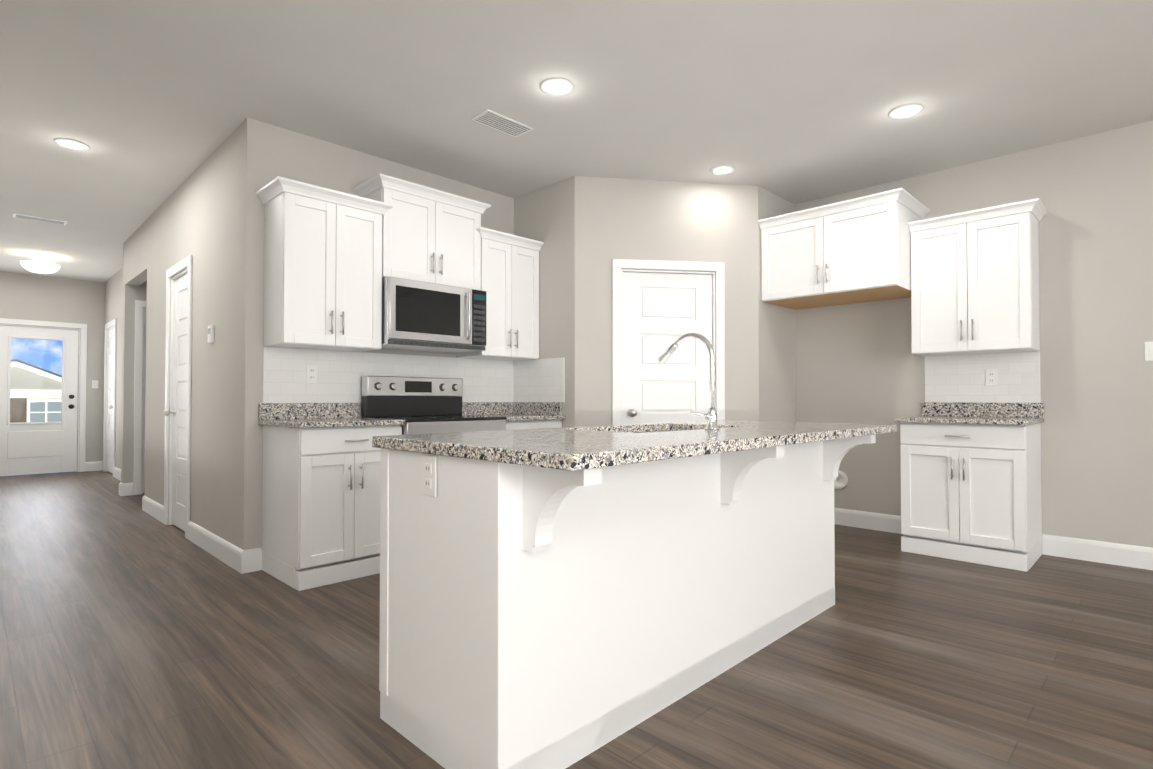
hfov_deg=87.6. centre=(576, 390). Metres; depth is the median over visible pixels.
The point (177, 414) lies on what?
closet door
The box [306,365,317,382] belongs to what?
outlet
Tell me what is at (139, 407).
door
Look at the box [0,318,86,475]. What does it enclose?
front door
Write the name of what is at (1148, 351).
light switch
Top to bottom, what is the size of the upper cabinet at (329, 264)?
1.115 m
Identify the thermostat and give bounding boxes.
[207,325,213,342]
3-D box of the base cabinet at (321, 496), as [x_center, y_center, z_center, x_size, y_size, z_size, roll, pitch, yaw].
[-1.008,0.593,4.133,0.636,1.012,1.992,-1,-1,45]
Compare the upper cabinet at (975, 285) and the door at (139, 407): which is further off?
the door at (139, 407)
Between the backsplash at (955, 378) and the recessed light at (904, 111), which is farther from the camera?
the backsplash at (955, 378)
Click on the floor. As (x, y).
(134, 634)
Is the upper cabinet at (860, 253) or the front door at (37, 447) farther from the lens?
the front door at (37, 447)
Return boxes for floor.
[0,470,1152,768]
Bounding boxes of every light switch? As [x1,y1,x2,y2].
[92,380,97,387]
[1144,342,1152,360]
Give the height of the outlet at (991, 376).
0.116 m
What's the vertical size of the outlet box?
0.156 m
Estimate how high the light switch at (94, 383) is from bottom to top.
0.116 m
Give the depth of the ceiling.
3.31 m
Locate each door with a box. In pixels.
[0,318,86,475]
[103,319,116,476]
[133,300,146,494]
[164,255,192,538]
[612,259,724,424]
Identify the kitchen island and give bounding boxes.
[379,436,875,768]
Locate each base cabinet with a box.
[258,402,564,590]
[895,402,1043,571]
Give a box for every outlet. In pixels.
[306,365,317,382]
[422,455,436,496]
[985,369,997,385]
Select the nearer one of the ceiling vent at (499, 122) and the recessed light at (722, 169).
the ceiling vent at (499, 122)
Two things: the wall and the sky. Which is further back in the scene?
the sky
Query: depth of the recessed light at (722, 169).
4.45 m
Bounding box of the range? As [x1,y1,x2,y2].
[361,376,505,434]
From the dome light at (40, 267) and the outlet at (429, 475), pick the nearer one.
the outlet at (429, 475)
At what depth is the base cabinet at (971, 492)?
3.85 m
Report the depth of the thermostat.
4.06 m
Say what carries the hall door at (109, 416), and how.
in the wall
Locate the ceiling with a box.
[0,0,1152,281]
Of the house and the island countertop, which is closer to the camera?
the island countertop
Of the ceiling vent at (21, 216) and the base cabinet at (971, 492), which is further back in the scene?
the ceiling vent at (21, 216)
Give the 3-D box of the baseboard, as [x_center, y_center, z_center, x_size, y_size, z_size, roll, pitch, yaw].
[-2.103,1.013,2.802,15.170,0.134,9.100,-1,-1,45]
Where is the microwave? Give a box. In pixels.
[381,276,485,352]
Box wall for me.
[0,117,1152,549]
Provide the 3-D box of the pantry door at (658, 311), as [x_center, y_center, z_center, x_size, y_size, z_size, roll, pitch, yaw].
[0.713,0.052,4.697,0.900,2.112,0.171,0,-1,-8]
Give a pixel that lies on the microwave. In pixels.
(424, 316)
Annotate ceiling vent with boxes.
[13,213,66,224]
[471,109,533,137]
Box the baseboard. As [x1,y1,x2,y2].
[85,461,1152,573]
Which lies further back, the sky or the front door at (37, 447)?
the sky
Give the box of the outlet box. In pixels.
[834,470,847,488]
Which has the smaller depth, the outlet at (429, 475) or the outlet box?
the outlet at (429, 475)
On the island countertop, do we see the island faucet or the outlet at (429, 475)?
the island faucet
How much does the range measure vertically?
1.195 m
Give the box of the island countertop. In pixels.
[372,420,895,471]
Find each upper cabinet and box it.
[256,173,543,360]
[758,188,929,309]
[908,198,1047,355]
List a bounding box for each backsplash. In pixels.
[263,347,564,417]
[925,351,1040,402]
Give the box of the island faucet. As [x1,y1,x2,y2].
[658,333,719,429]
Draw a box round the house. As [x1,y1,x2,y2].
[10,359,61,422]
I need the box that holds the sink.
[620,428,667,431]
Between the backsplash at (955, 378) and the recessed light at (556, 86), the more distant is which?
the backsplash at (955, 378)
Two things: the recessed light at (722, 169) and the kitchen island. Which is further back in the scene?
the recessed light at (722, 169)
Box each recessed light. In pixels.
[54,138,89,149]
[540,78,573,95]
[710,165,734,174]
[888,104,922,118]
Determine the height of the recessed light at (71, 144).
0.009 m
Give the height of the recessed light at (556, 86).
0.009 m
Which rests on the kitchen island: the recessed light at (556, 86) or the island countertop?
the island countertop
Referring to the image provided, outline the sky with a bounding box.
[11,338,61,374]
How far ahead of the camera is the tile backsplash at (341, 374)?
4.29 m
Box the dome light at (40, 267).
[20,254,60,276]

